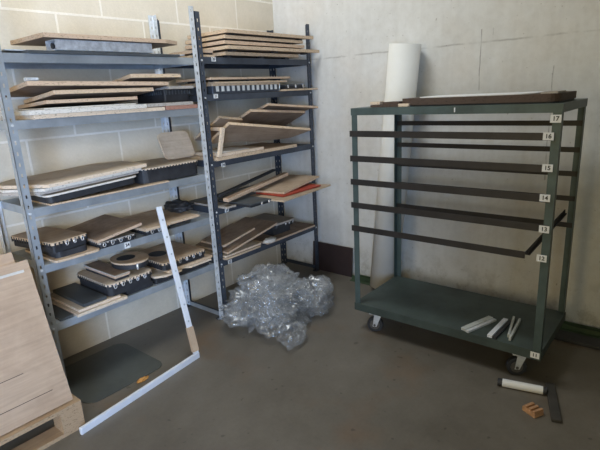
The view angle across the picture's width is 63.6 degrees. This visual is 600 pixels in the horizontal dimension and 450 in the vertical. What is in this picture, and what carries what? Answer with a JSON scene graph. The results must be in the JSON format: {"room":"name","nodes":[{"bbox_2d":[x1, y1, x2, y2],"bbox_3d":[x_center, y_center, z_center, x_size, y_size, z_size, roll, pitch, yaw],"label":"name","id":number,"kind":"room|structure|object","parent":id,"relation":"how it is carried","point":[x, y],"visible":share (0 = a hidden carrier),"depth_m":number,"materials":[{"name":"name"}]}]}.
{"room":"workshop storage room","nodes":[
{"label":"workshop storage room","id":0,"kind":"room"},
{"bbox_2d":[0,0,287,358],"bbox_3d":[-2.023,-0.669,1.998,0.150,3.400,5.600,10,20,38],"label":"wall","id":1,"kind":"structure","parent":0,"point":[47,149],"depth_m":3.07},
{"bbox_2d":[0,262,599,449],"bbox_3d":[0.124,1.346,0.905,5.350,0.120,5.750,10,20,38],"label":"floor","id":2,"kind":"structure","parent":0,"point":[293,364],"depth_m":2.52,"materials":[{"name":"concrete"}]},
{"bbox_2d":[0,393,84,449],"bbox_3d":[-1.596,0.982,2.065,0.575,0.142,1.100,10,20,38],"label":"pallet","id":3,"kind":"object","parent":2,"relation":"on","point":[68,417],"visible":0.28,"depth_m":2.22,"materials":[{"name":"brown wood"}]},
{"bbox_2d":[0,252,14,266],"bbox_3d":[-1.518,0.587,1.883,0.235,0.704,0.950,10,20,38],"label":"plywood sheet","id":4,"kind":"object","parent":3,"relation":"on","point":[5,259],"visible":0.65,"depth_m":2.19,"materials":[{"name":"beige wood"}]},
{"bbox_2d":[0,260,72,435],"bbox_3d":[-1.465,0.600,1.904,0.219,0.662,0.950,10,20,38],"label":"plywood sheet","id":5,"kind":"object","parent":3,"relation":"on","point":[33,381],"visible":1,"depth_m":2.16,"materials":[{"name":"beige wood"}]},
{"bbox_2d":[0,6,223,381],"bbox_3d":[-1.085,-0.211,2.805,0.408,2.000,1.124,10,20,38],"label":"shelf rack","id":6,"kind":"object","parent":2,"relation":"on","point":[41,266],"visible":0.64,"depth_m":2.57,"materials":[{"name":"grey metal"}]},
{"bbox_2d":[47,304,73,320],"bbox_3d":[-1.332,0.458,2.604,0.340,0.012,0.070,10,20,38],"label":"metal sheet","id":7,"kind":"object","parent":6,"relation":"on","point":[60,314],"visible":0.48,"depth_m":2.54,"materials":[{"name":"grey metal"}]},
{"bbox_2d":[25,244,99,262],"bbox_3d":[-1.272,0.133,2.588,0.380,0.012,0.235,10,20,38],"label":"plywood board","id":8,"kind":"object","parent":6,"relation":"on","point":[90,249],"visible":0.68,"depth_m":2.47,"materials":[{"name":"beige wood"}]},
{"bbox_2d":[42,243,86,257],"bbox_3d":[-1.288,0.113,2.579,0.330,0.030,0.170,10,20,38],"label":"pad","id":9,"kind":"object","parent":8,"relation":"on","point":[83,247],"visible":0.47,"depth_m":2.47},
{"bbox_2d":[11,227,86,252],"bbox_3d":[-1.318,0.076,2.553,0.378,0.054,0.203,6,18,30],"label":"cutting forme","id":10,"kind":"object","parent":9,"relation":"on","point":[52,240],"visible":0.93,"depth_m":2.50,"materials":[{"name":"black wood"}]},
{"bbox_2d":[2,107,164,119],"bbox_3d":[-1.142,-0.604,2.612,0.380,0.019,0.720,10,20,38],"label":"plywood board","id":11,"kind":"object","parent":6,"relation":"on","point":[75,114],"visible":0.86,"depth_m":2.41,"materials":[{"name":"beige wood"}]},
{"bbox_2d":[0,104,146,115],"bbox_3d":[-1.179,-0.607,2.548,0.370,0.021,0.620,10,20,38],"label":"plywood board","id":12,"kind":"object","parent":11,"relation":"on","point":[133,106],"visible":0.85,"depth_m":2.38,"materials":[{"name":"white wood"}]},
{"bbox_2d":[15,103,135,110],"bbox_3d":[-1.170,-0.622,2.549,0.330,0.006,0.490,10,20,38],"label":"sheet","id":13,"kind":"object","parent":12,"relation":"on","point":[127,103],"visible":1,"depth_m":2.42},
{"bbox_2d":[18,96,137,108],"bbox_3d":[-1.163,-0.645,2.553,0.340,0.034,0.485,10,20,38],"label":"plywood board","id":14,"kind":"object","parent":13,"relation":"on","point":[89,101],"visible":0.92,"depth_m":2.46,"materials":[{"name":"beige wood"}]},
{"bbox_2d":[23,87,153,103],"bbox_3d":[-1.123,-0.696,2.600,0.360,0.055,0.550,10,20,38],"label":"plywood board","id":15,"kind":"object","parent":14,"relation":"on","point":[117,92],"visible":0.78,"depth_m":2.48,"materials":[{"name":"beige wood"}]},
{"bbox_2d":[5,81,168,96],"bbox_3d":[-1.129,-0.726,2.586,0.370,0.074,0.766,10,20,38],"label":"plywood board","id":16,"kind":"object","parent":15,"relation":"on","point":[28,88],"visible":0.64,"depth_m":2.41,"materials":[{"name":"beige wood"}]},
{"bbox_2d":[23,77,38,80],"bbox_3d":[-1.232,-0.668,2.219,0.030,0.014,0.055,10,20,38],"label":"block","id":17,"kind":"object","parent":16,"relation":"on","point":[26,78],"visible":1,"depth_m":2.21,"materials":[{"name":"metal"}]},
{"bbox_2d":[113,74,180,81],"bbox_3d":[-0.926,-0.832,2.809,0.340,0.064,0.330,10,20,38],"label":"plywood board","id":18,"kind":"object","parent":16,"relation":"on","point":[131,77],"visible":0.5,"depth_m":2.70,"materials":[{"name":"beige wood"}]},
{"bbox_2d":[46,293,127,316],"bbox_3d":[-1.214,0.413,2.740,0.400,0.015,0.288,10,20,38],"label":"plywood board","id":19,"kind":"object","parent":6,"relation":"on","point":[123,297],"visible":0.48,"depth_m":2.61,"materials":[{"name":"beige wood"}]},
{"bbox_2d":[50,284,120,311],"bbox_3d":[-1.220,0.399,2.732,0.370,0.013,0.240,10,20,38],"label":"plywood board","id":20,"kind":"object","parent":19,"relation":"on","point":[68,303],"visible":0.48,"depth_m":2.63,"materials":[{"name":"wood"}]},
{"bbox_2d":[53,283,106,306],"bbox_3d":[-1.238,0.388,2.716,0.360,0.016,0.133,10,20,38],"label":"slab","id":21,"kind":"object","parent":20,"relation":"on","point":[83,296],"visible":1,"depth_m":2.69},
{"bbox_2d":[2,49,184,56],"bbox_3d":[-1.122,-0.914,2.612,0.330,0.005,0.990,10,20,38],"label":"metal sheet","id":22,"kind":"object","parent":6,"relation":"on","point":[3,50],"visible":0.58,"depth_m":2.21,"materials":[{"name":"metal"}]},
{"bbox_2d":[45,39,152,52],"bbox_3d":[-1.022,-0.917,2.502,0.100,0.048,0.534,10,20,38],"label":"channel","id":23,"kind":"object","parent":22,"relation":"on","point":[54,44],"visible":0.89,"depth_m":2.43,"materials":[{"name":"grey metal"}]},
{"bbox_2d":[10,32,176,48],"bbox_3d":[-1.062,-0.980,2.601,0.370,0.020,0.780,10,20,38],"label":"plywood board","id":24,"kind":"object","parent":23,"relation":"on","point":[39,39],"visible":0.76,"depth_m":2.40,"materials":[{"name":"beige wood"}]},
{"bbox_2d":[31,180,168,205],"bbox_3d":[-1.131,-0.201,2.710,0.380,0.008,0.690,10,20,38],"label":"sheet","id":25,"kind":"object","parent":6,"relation":"on","point":[134,185],"visible":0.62,"depth_m":2.59,"materials":[{"name":"brown wood"}]},
{"bbox_2d":[25,174,135,203],"bbox_3d":[-1.202,-0.212,2.623,0.383,0.064,0.508,10,20,38],"label":"cutting forme","id":26,"kind":"object","parent":25,"relation":"on","point":[79,191],"visible":0.52,"depth_m":2.47,"materials":[{"name":"black rubber"}]},
{"bbox_2d":[0,171,138,196],"bbox_3d":[-1.241,-0.233,2.594,0.335,0.044,0.645,10,20,38],"label":"plywood board","id":27,"kind":"object","parent":26,"relation":"on","point":[135,172],"visible":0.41,"depth_m":2.43,"materials":[{"name":"beige wood"}]},
{"bbox_2d":[0,168,140,192],"bbox_3d":[-1.229,-0.248,2.585,0.360,0.043,0.645,10,20,38],"label":"plywood board","id":28,"kind":"object","parent":27,"relation":"on","point":[138,169],"visible":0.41,"depth_m":2.39,"materials":[{"name":"white wood"}]},
{"bbox_2d":[0,161,146,188],"bbox_3d":[-1.214,-0.272,2.599,0.390,0.045,0.675,10,20,38],"label":"plywood board","id":29,"kind":"object","parent":28,"relation":"on","point":[80,173],"visible":0.96,"depth_m":2.55,"materials":[{"name":"beige wood"}]},
{"bbox_2d":[86,231,135,248],"bbox_3d":[-1.129,0.066,2.760,0.373,0.036,0.224,10,20,38],"label":"cutting forme","id":30,"kind":"object","parent":6,"relation":"on","point":[127,236],"visible":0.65,"depth_m":2.65,"materials":[{"name":"black rubber"}]},
{"bbox_2d":[66,214,141,242],"bbox_3d":[-1.133,0.015,2.768,0.400,0.050,0.274,10,20,38],"label":"plywood board","id":31,"kind":"object","parent":30,"relation":"on","point":[99,229],"visible":0.76,"depth_m":2.74,"materials":[{"name":"brown wood"}]},
{"bbox_2d":[122,280,152,294],"bbox_3d":[-1.061,0.345,2.928,0.330,0.031,0.175,10,20,38],"label":"pad","id":32,"kind":"object","parent":6,"relation":"on","point":[134,290],"visible":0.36,"depth_m":2.82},
{"bbox_2d":[77,262,151,295],"bbox_3d":[-1.092,0.308,2.865,0.383,0.072,0.293,10,20,38],"label":"cutting forme","id":33,"kind":"object","parent":32,"relation":"on","point":[137,278],"visible":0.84,"depth_m":2.76,"materials":[{"name":"black rubber"}]},
{"bbox_2d":[83,261,129,280],"bbox_3d":[-1.129,0.266,2.825,0.350,0.032,0.096,10,20,38],"label":"plywood board","id":34,"kind":"object","parent":33,"relation":"on","point":[106,270],"visible":0.99,"depth_m":2.79,"materials":[{"name":"brown wood"}]},
{"bbox_2d":[110,252,148,269],"bbox_3d":[-1.006,0.211,2.866,0.257,0.041,0.205,10,20,38],"label":"cutting forme","id":35,"kind":"object","parent":34,"relation":"on","point":[126,260],"visible":1,"depth_m":2.81,"materials":[{"name":"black wood"}]},
{"bbox_2d":[129,225,169,235],"bbox_3d":[-0.956,0.008,2.949,0.354,0.031,0.168,10,20,38],"label":"cutting forme","id":36,"kind":"object","parent":6,"relation":"on","point":[157,230],"visible":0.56,"depth_m":2.83,"materials":[{"name":"black rubber"}]},
{"bbox_2d":[123,209,198,231],"bbox_3d":[-0.909,-0.040,3.029,0.390,0.014,0.395,10,20,38],"label":"plywood board","id":37,"kind":"object","parent":36,"relation":"on","point":[149,220],"visible":0.57,"depth_m":3.00,"materials":[{"name":"beige wood"}]},
{"bbox_2d":[164,199,193,212],"bbox_3d":[-0.801,-0.130,3.170,0.231,0.071,0.176,10,20,38],"label":"scraps","id":38,"kind":"object","parent":37,"relation":"on","point":[177,205],"visible":1,"depth_m":3.12,"materials":[{"name":"black plastic"}]},
{"bbox_2d":[134,158,197,183],"bbox_3d":[-0.899,-0.344,3.010,0.373,0.085,0.429,10,20,38],"label":"cutting forme","id":39,"kind":"object","parent":6,"relation":"on","point":[158,169],"visible":0.57,"depth_m":2.90,"materials":[{"name":"black rubber"}]},
{"bbox_2d":[157,131,194,159],"bbox_3d":[-0.801,-0.518,3.138,0.084,0.169,0.235,10,20,38],"label":"board","id":40,"kind":"object","parent":39,"relation":"on","point":[176,144],"visible":1,"depth_m":3.13,"materials":[{"name":"brown wood"}]},
{"bbox_2d":[158,104,197,109],"bbox_3d":[-0.824,-0.717,2.961,0.340,0.022,0.230,10,20,38],"label":"plywood board","id":41,"kind":"object","parent":6,"relation":"on","point":[174,107],"visible":0.5,"depth_m":2.85,"materials":[{"name":"brown wood"}]},
{"bbox_2d":[145,101,192,106],"bbox_3d":[-0.874,-0.720,2.901,0.340,0.018,0.320,10,20,38],"label":"plywood board","id":42,"kind":"object","parent":41,"relation":"on","point":[186,102],"visible":0.66,"depth_m":2.79,"materials":[{"name":"grey wood"}]},
{"bbox_2d":[137,89,189,103],"bbox_3d":[-0.845,-0.792,2.983,0.303,0.072,0.196,10,20,38],"label":"cutting forme","id":43,"kind":"object","parent":42,"relation":"on","point":[173,95],"visible":0.83,"depth_m":2.89,"materials":[{"name":"black rubber"}]},
{"bbox_2d":[154,86,193,89],"bbox_3d":[-0.826,-0.834,2.959,0.330,0.016,0.180,10,20,38],"label":"plywood board","id":44,"kind":"object","parent":43,"relation":"on","point":[166,87],"visible":0.66,"depth_m":2.84,"materials":[{"name":"beige wood"}]},
{"bbox_2d":[151,261,208,283],"bbox_3d":[-0.866,0.268,3.163,0.360,0.038,0.425,10,20,38],"label":"cutting forme","id":45,"kind":"object","parent":6,"relation":"on","point":[185,270],"visible":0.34,"depth_m":3.04,"materials":[{"name":"beige wood"}]},
{"bbox_2d":[144,258,210,278],"bbox_3d":[-0.856,0.248,3.131,0.380,0.012,0.410,10,20,38],"label":"plywood board","id":46,"kind":"object","parent":45,"relation":"on","point":[156,273],"visible":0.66,"depth_m":2.97,"materials":[{"name":"beige wood"}]},
{"bbox_2d":[148,253,211,272],"bbox_3d":[-0.827,0.221,3.169,0.370,0.014,0.345,10,20,38],"label":"plywood board","id":47,"kind":"object","parent":46,"relation":"on","point":[206,256],"visible":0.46,"depth_m":3.06,"materials":[{"name":"beige wood"}]},
{"bbox_2d":[138,241,204,270],"bbox_3d":[-0.849,0.195,3.137,0.373,0.051,0.334,10,20,38],"label":"cutting forme","id":48,"kind":"object","parent":47,"relation":"on","point":[158,258],"visible":0.77,"depth_m":3.08,"materials":[{"name":"black wood"}]},
{"bbox_2d":[170,219,190,225],"bbox_3d":[-0.859,-0.044,3.123,0.280,0.030,0.160,10,20,38],"label":"pad","id":49,"kind":"object","parent":6,"relation":"on","point":[189,219],"visible":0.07,"depth_m":3.04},
{"bbox_2d":[65,343,161,403],"bbox_3d":[-1.107,0.833,2.778,0.480,0.004,0.475,10,20,38],"label":"rubber mat","id":50,"kind":"object","parent":2,"relation":"on","point":[93,378],"visible":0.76,"depth_m":2.76,"materials":[{"name":"grey rubber"}]},
{"bbox_2d":[79,206,199,434],"bbox_3d":[-0.814,0.435,2.498,0.229,0.890,0.864,2,16,17],"label":"frame","id":51,"kind":"object","parent":2,"relation":"on","point":[83,429],"visible":1,"depth_m":2.79,"materials":[{"name":"grey metal"}]},
{"bbox_2d":[137,375,148,382],"bbox_3d":[-0.865,0.845,2.658,0.034,0.019,0.080,10,20,38],"label":"scrap","id":52,"kind":"object","parent":2,"relation":"on","point":[144,378],"visible":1,"depth_m":2.65,"materials":[{"name":"wood"}]},
{"bbox_2d":[157,11,318,317],"bbox_3d":[-0.382,-0.459,3.631,0.408,1.975,1.095,10,20,38],"label":"shelf rack","id":53,"kind":"object","parent":2,"relation":"on","point":[204,62],"depth_m":3.40,"materials":[{"name":"grey metal"}]},
{"bbox_2d":[182,54,214,57],"bbox_3d":[-0.699,-1.073,3.116,0.300,0.018,0.135,10,20,38],"label":"plywood board","id":54,"kind":"object","parent":53,"relation":"on","point":[190,56],"visible":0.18,"depth_m":3.03,"materials":[{"name":"beige wood"}]},
{"bbox_2d":[169,50,212,56],"bbox_3d":[-0.702,-1.096,3.107,0.290,0.029,0.138,10,20,38],"label":"plywood board","id":55,"kind":"object","parent":54,"relation":"on","point":[205,52],"visible":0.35,"depth_m":3.05,"materials":[{"name":"brown wood"}]},
{"bbox_2d":[194,200,235,208],"bbox_3d":[-0.579,-0.141,3.299,0.330,0.012,0.090,10,20,38],"label":"plywood board","id":56,"kind":"object","parent":53,"relation":"on","point":[203,202],"visible":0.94,"depth_m":3.27,"materials":[{"name":"beige wood"}]},
{"bbox_2d":[223,172,287,201],"bbox_3d":[-0.299,-0.281,3.486,0.045,0.075,0.755,6,18,30],"label":"batten","id":57,"kind":"object","parent":56,"relation":"on","point":[236,195],"visible":1,"depth_m":3.42,"materials":[{"name":"beige wood"}]},
{"bbox_2d":[206,245,260,259],"bbox_3d":[-0.532,0.171,3.520,0.360,0.013,0.340,10,20,38],"label":"plywood board","id":58,"kind":"object","parent":53,"relation":"on","point":[258,246],"visible":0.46,"depth_m":3.39,"materials":[{"name":"beige wood"}]},
{"bbox_2d":[205,241,260,257],"bbox_3d":[-0.530,0.154,3.527,0.350,0.013,0.350,10,20,38],"label":"plywood board","id":59,"kind":"object","parent":58,"relation":"on","point":[250,244],"visible":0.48,"depth_m":3.43,"materials":[{"name":"brown wood"}]},
{"bbox_2d":[196,217,277,253],"bbox_3d":[-0.460,0.067,3.564,0.340,0.102,0.520,10,20,38],"label":"plywood board","id":60,"kind":"object","parent":59,"relation":"on","point":[261,226],"visible":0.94,"depth_m":3.51,"materials":[{"name":"brown wood"}]},
{"bbox_2d":[201,223,254,246],"bbox_3d":[-0.514,0.070,3.472,0.240,0.066,0.313,10,20,38],"label":"plywood board","id":61,"kind":"object","parent":60,"relation":"on","point":[232,232],"visible":0.96,"depth_m":3.46,"materials":[{"name":"brown wood"}]},
{"bbox_2d":[188,82,279,94],"bbox_3d":[-0.474,-0.950,3.378,0.346,0.060,0.647,10,20,38],"label":"cutting forme","id":62,"kind":"object","parent":53,"relation":"on","point":[236,87],"visible":0.89,"depth_m":3.21,"materials":[{"name":"black rubber"}]},
{"bbox_2d":[181,80,286,85],"bbox_3d":[-0.446,-0.993,3.392,0.340,0.012,0.695,10,20,38],"label":"plywood board","id":63,"kind":"object","parent":62,"relation":"on","point":[279,81],"visible":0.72,"depth_m":3.21,"materials":[{"name":"beige wood"}]},
{"bbox_2d":[176,76,289,83],"bbox_3d":[-0.447,-1.012,3.387,0.350,0.026,0.765,10,20,38],"label":"plywood board","id":64,"kind":"object","parent":63,"relation":"on","point":[210,79],"visible":0.85,"depth_m":3.23,"materials":[{"name":"brown wood"}]},
{"bbox_2d":[185,143,296,160],"bbox_3d":[-0.424,-0.539,3.522,0.380,0.022,0.808,10,20,38],"label":"plywood board","id":65,"kind":"object","parent":53,"relation":"on","point":[268,147],"visible":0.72,"depth_m":3.44,"materials":[{"name":"beige wood"}]},
{"bbox_2d":[208,127,224,156],"bbox_3d":[-0.586,-0.545,3.181,0.220,0.189,0.075,10,20,38],"label":"support","id":66,"kind":"object","parent":65,"relation":"on","point":[221,129],"visible":0.82,"depth_m":3.11,"materials":[{"name":"brown wood"}]},
{"bbox_2d":[194,116,242,140],"bbox_3d":[-0.564,-0.660,3.339,0.285,0.189,0.210,8,19,34],"label":"plywood board","id":67,"kind":"object","parent":66,"relation":"on","point":[220,121],"visible":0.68,"depth_m":3.26,"materials":[{"name":"beige wood"}]},
{"bbox_2d":[238,109,304,125],"bbox_3d":[-0.274,-0.772,3.625,0.335,0.210,0.606,10,20,38],"label":"plywood board","id":68,"kind":"object","parent":67,"relation":"on","point":[252,116],"visible":0.52,"depth_m":3.55,"materials":[{"name":"brown wood"}]},
{"bbox_2d":[257,103,317,110],"bbox_3d":[-0.172,-0.857,3.719,0.347,0.171,0.589,10,20,38],"label":"plywood board","id":69,"kind":"object","parent":68,"relation":"on","point":[269,106],"visible":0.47,"depth_m":3.56,"materials":[{"name":"beige wood"}]},
{"bbox_2d":[209,122,310,143],"bbox_3d":[-0.271,-0.691,3.513,0.210,0.174,0.867,10,20,38],"label":"plywood board","id":70,"kind":"object","parent":66,"relation":"on","point":[234,132],"visible":0.9,"depth_m":3.41,"materials":[{"name":"beige wood"}]},
{"bbox_2d":[194,146,263,155],"bbox_3d":[-0.500,-0.519,3.383,0.300,0.018,0.410,10,20,38],"label":"plywood board","id":71,"kind":"object","parent":65,"relation":"on","point":[251,148],"visible":0.64,"depth_m":3.31,"materials":[{"name":"beige wood"}]},
{"bbox_2d":[202,147,248,152],"bbox_3d":[-0.510,-0.516,3.331,0.200,0.002,0.270,10,20,38],"label":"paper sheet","id":72,"kind":"object","parent":71,"relation":"on","point":[228,149],"visible":0.78,"depth_m":3.33,"materials":[{"name":"beige paper"}]},
{"bbox_2d":[217,195,270,207],"bbox_3d":[-0.379,-0.165,3.324,0.341,0.027,0.200,10,20,38],"label":"cutting forme","id":73,"kind":"object","parent":53,"relation":"on","point":[244,201],"visible":0.88,"depth_m":3.26,"materials":[{"name":"black rubber"}]},
{"bbox_2d":[212,52,298,58],"bbox_3d":[-0.390,-1.183,3.430,0.390,0.032,0.730,10,20,38],"label":"plywood board","id":74,"kind":"object","parent":53,"relation":"on","point":[219,54],"visible":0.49,"depth_m":3.28,"materials":[{"name":"brown wood"}]},
{"bbox_2d":[203,45,318,54],"bbox_3d":[-0.299,-1.231,3.462,0.390,0.032,0.935,10,20,38],"label":"plywood board","id":75,"kind":"object","parent":74,"relation":"on","point":[227,48],"visible":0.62,"depth_m":3.25,"materials":[{"name":"brown wood"}]},
{"bbox_2d":[185,40,303,49],"bbox_3d":[-0.370,-1.256,3.440,0.390,0.032,0.805,10,20,38],"label":"plywood board","id":76,"kind":"object","parent":75,"relation":"on","point":[223,42],"visible":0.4,"depth_m":3.22,"materials":[{"name":"brown wood"}]},
{"bbox_2d":[185,35,302,44],"bbox_3d":[-0.375,-1.289,3.434,0.390,0.032,0.785,10,20,38],"label":"plywood board","id":77,"kind":"object","parent":76,"relation":"on","point":[220,37],"visible":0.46,"depth_m":3.23,"materials":[{"name":"brown wood"}]},
{"bbox_2d":[187,29,312,39],"bbox_3d":[-0.328,-1.335,3.467,0.390,0.032,0.885,10,20,38],"label":"plywood board","id":78,"kind":"object","parent":77,"relation":"on","point":[223,31],"visible":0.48,"depth_m":3.23,"materials":[{"name":"brown wood"}]},
{"bbox_2d":[251,221,314,243],"bbox_3d":[-0.199,0.047,3.910,0.370,0.014,0.575,10,20,38],"label":"plywood board","id":79,"kind":"object","parent":53,"relation":"on","point":[296,227],"visible":0.44,"depth_m":3.82,"materials":[{"name":"brown wood"}]},
{"bbox_2d":[263,236,275,243],"bbox_3d":[-0.223,0.108,3.602,0.080,0.033,0.127,10,20,38],"label":"crumpled paper","id":80,"kind":"object","parent":79,"relation":"on","point":[271,239],"visible":1,"depth_m":3.58,"materials":[{"name":"white paper"}]},
{"bbox_2d":[262,225,289,235],"bbox_3d":[-0.221,0.020,3.869,0.200,0.060,0.200,10,20,38],"label":"pad","id":81,"kind":"object","parent":79,"relation":"on","point":[272,232],"visible":0.36,"depth_m":3.78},
{"bbox_2d":[251,213,293,228],"bbox_3d":[-0.230,-0.032,3.861,0.341,0.042,0.220,10,20,38],"label":"cutting forme","id":82,"kind":"object","parent":81,"relation":"on","point":[282,221],"visible":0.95,"depth_m":3.83,"materials":[{"name":"black wood"}]},
{"bbox_2d":[253,88,317,92],"bbox_3d":[-0.119,-1.042,3.750,0.350,0.012,0.390,10,20,38],"label":"plywood board","id":83,"kind":"object","parent":53,"relation":"on","point":[303,88],"visible":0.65,"depth_m":3.60,"materials":[{"name":"beige wood"}]},
{"bbox_2d":[278,84,303,89],"bbox_3d":[-0.126,-1.045,3.672,0.271,0.032,0.200,11,21,42],"label":"cutting forme","id":84,"kind":"object","parent":83,"relation":"on","point":[286,86],"visible":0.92,"depth_m":3.57,"materials":[{"name":"black rubber"}]},
{"bbox_2d":[250,183,330,201],"bbox_3d":[-0.076,-0.253,3.611,0.345,0.010,0.620,7,18,34],"label":"plywood board","id":85,"kind":"object","parent":53,"relation":"on","point":[293,196],"visible":0.48,"depth_m":3.45,"materials":[{"name":"wood"}]},
{"bbox_2d":[256,184,320,196],"bbox_3d":[-0.082,-0.268,3.616,0.270,0.009,0.435,10,20,38],"label":"sheet","id":86,"kind":"object","parent":85,"relation":"on","point":[305,187],"visible":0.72,"depth_m":3.53,"materials":[{"name":"paint"}]},
{"bbox_2d":[253,174,319,193],"bbox_3d":[-0.097,-0.316,3.694,0.280,0.042,0.520,6,18,31],"label":"plywood board","id":87,"kind":"object","parent":86,"relation":"on","point":[284,185],"visible":0.84,"depth_m":3.65,"materials":[{"name":"beige wood"}]},
{"bbox_2d":[313,241,352,276],"bbox_3d":[0.272,0.282,4.079,0.400,0.243,0.033,10,20,38],"label":"panel","id":88,"kind":"object","parent":2,"relation":"on","point":[337,259],"visible":0.86,"depth_m":4.05,"materials":[{"name":"brown wood"}]},
{"bbox_2d":[370,43,420,288],"bbox_3d":[0.659,-0.359,3.413,0.365,1.730,0.206,8,19,34],"label":"roll","id":89,"kind":"object","parent":2,"relation":"on","point":[403,58],"visible":0.66,"depth_m":3.28,"materials":[{"name":"white paper"}]},
{"bbox_2d":[349,98,587,374],"bbox_3d":[0.907,0.012,2.789,1.096,1.382,0.548,10,20,38],"label":"cart","id":90,"kind":"object","parent":2,"relation":"on","point":[437,308],"depth_m":2.65,"materials":[{"name":"green paint"}]},
{"bbox_2d":[370,104,397,106],"bbox_3d":[0.522,-0.673,2.719,0.175,0.012,0.200,10,20,38],"label":"plywood board","id":91,"kind":"object","parent":90,"relation":"on","point":[381,105],"visible":0.58,"depth_m":2.64,"materials":[{"name":"brown wood"}]},
{"bbox_2d":[370,101,383,104],"bbox_3d":[0.430,-0.681,2.706,0.062,0.016,0.045,10,20,38],"label":"wooden block","id":92,"kind":"object","parent":91,"relation":"on","point":[377,102],"visible":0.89,"depth_m":2.69,"materials":[{"name":"brown wood"}]},
{"bbox_2d":[383,101,401,104],"bbox_3d":[0.532,-0.676,2.679,0.100,0.013,0.120,10,20,38],"label":"wooden offcut","id":93,"kind":"object","parent":91,"relation":"on","point":[391,102],"visible":0.71,"depth_m":2.64,"materials":[{"name":"brown wood"}]},
{"bbox_2d":[398,103,409,106],"bbox_3d":[0.552,-0.636,2.568,0.062,0.016,0.018,10,20,38],"label":"wooden block","id":94,"kind":"object","parent":90,"relation":"on","point":[404,104],"visible":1,"depth_m":2.56,"materials":[{"name":"brown wood"}]},
{"bbox_2d":[351,98,587,114],"bbox_3d":[0.879,-0.635,2.612,1.086,0.039,0.541,10,20,38],"label":"tray","id":95,"kind":"object","parent":90,"relation":"on","point":[558,108],"depth_m":2.33,"materials":[{"name":"green paint"}]},
{"bbox_2d":[402,90,576,105],"bbox_3d":[0.959,-0.657,2.506,0.780,0.048,0.400,10,20,38],"label":"cutting forme","id":96,"kind":"object","parent":90,"relation":"on","point":[512,97],"depth_m":2.32,"materials":[{"name":"brown wood"}]},
{"bbox_2d":[350,275,599,338],"bbox_3d":[1.132,0.547,3.345,1.860,0.035,0.040,10,20,38],"label":"bar","id":97,"kind":"object","parent":2,"relation":"on","point":[578,330],"visible":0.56,"depth_m":2.94,"materials":[{"name":"green paint"}]},
{"bbox_2d":[360,275,599,331],"bbox_3d":[1.333,0.566,3.237,2.270,0.035,0.040,10,20,38],"label":"bar","id":98,"kind":"object","parent":2,"relation":"on","point":[363,276],"visible":0.11,"depth_m":2.96,"materials":[{"name":"green paint"}]},
{"bbox_2d":[497,378,546,394],"bbox_3d":[1.103,0.802,2.410,0.222,0.040,0.040,5,17,26],"label":"tube","id":99,"kind":"object","parent":2,"relation":"on","point":[538,389],"visible":1,"depth_m":2.40,"materials":[{"name":"white plastic"}]},
{"bbox_2d":[522,402,543,417],"bbox_3d":[1.078,0.854,2.241,0.056,0.031,0.070,-9,16,-21],"label":"wood block","id":100,"kind":"object","parent":2,"relation":"on","point":[533,410],"visible":1,"depth_m":2.23,"materials":[{"name":"brown wood"}]},
{"bbox_2d":[545,382,561,422],"bbox_3d":[1.202,0.839,2.300,0.042,0.016,0.300,3,16,21],"label":"bar","id":101,"kind":"object","parent":2,"relation":"on","point":[555,414],"visible":1,"depth_m":2.27,"materials":[{"name":"black metal"}]},
{"bbox_2d":[554,330,599,349],"bbox_3d":[1.670,0.677,2.802,0.560,0.018,0.110,10,20,38],"label":"plank","id":102,"kind":"object","parent":2,"relation":"on","point":[582,340],"visible":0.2,"depth_m":2.82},
{"bbox_2d":[272,0,599,328],"bbox_3d":[1.804,-1.006,2.513,5.350,3.400,0.150,10,20,38],"label":"wall","id":103,"kind":"structure","parent":0,"point":[468,46],"depth_m":3.20,"materials":[{"name":"white paint"}]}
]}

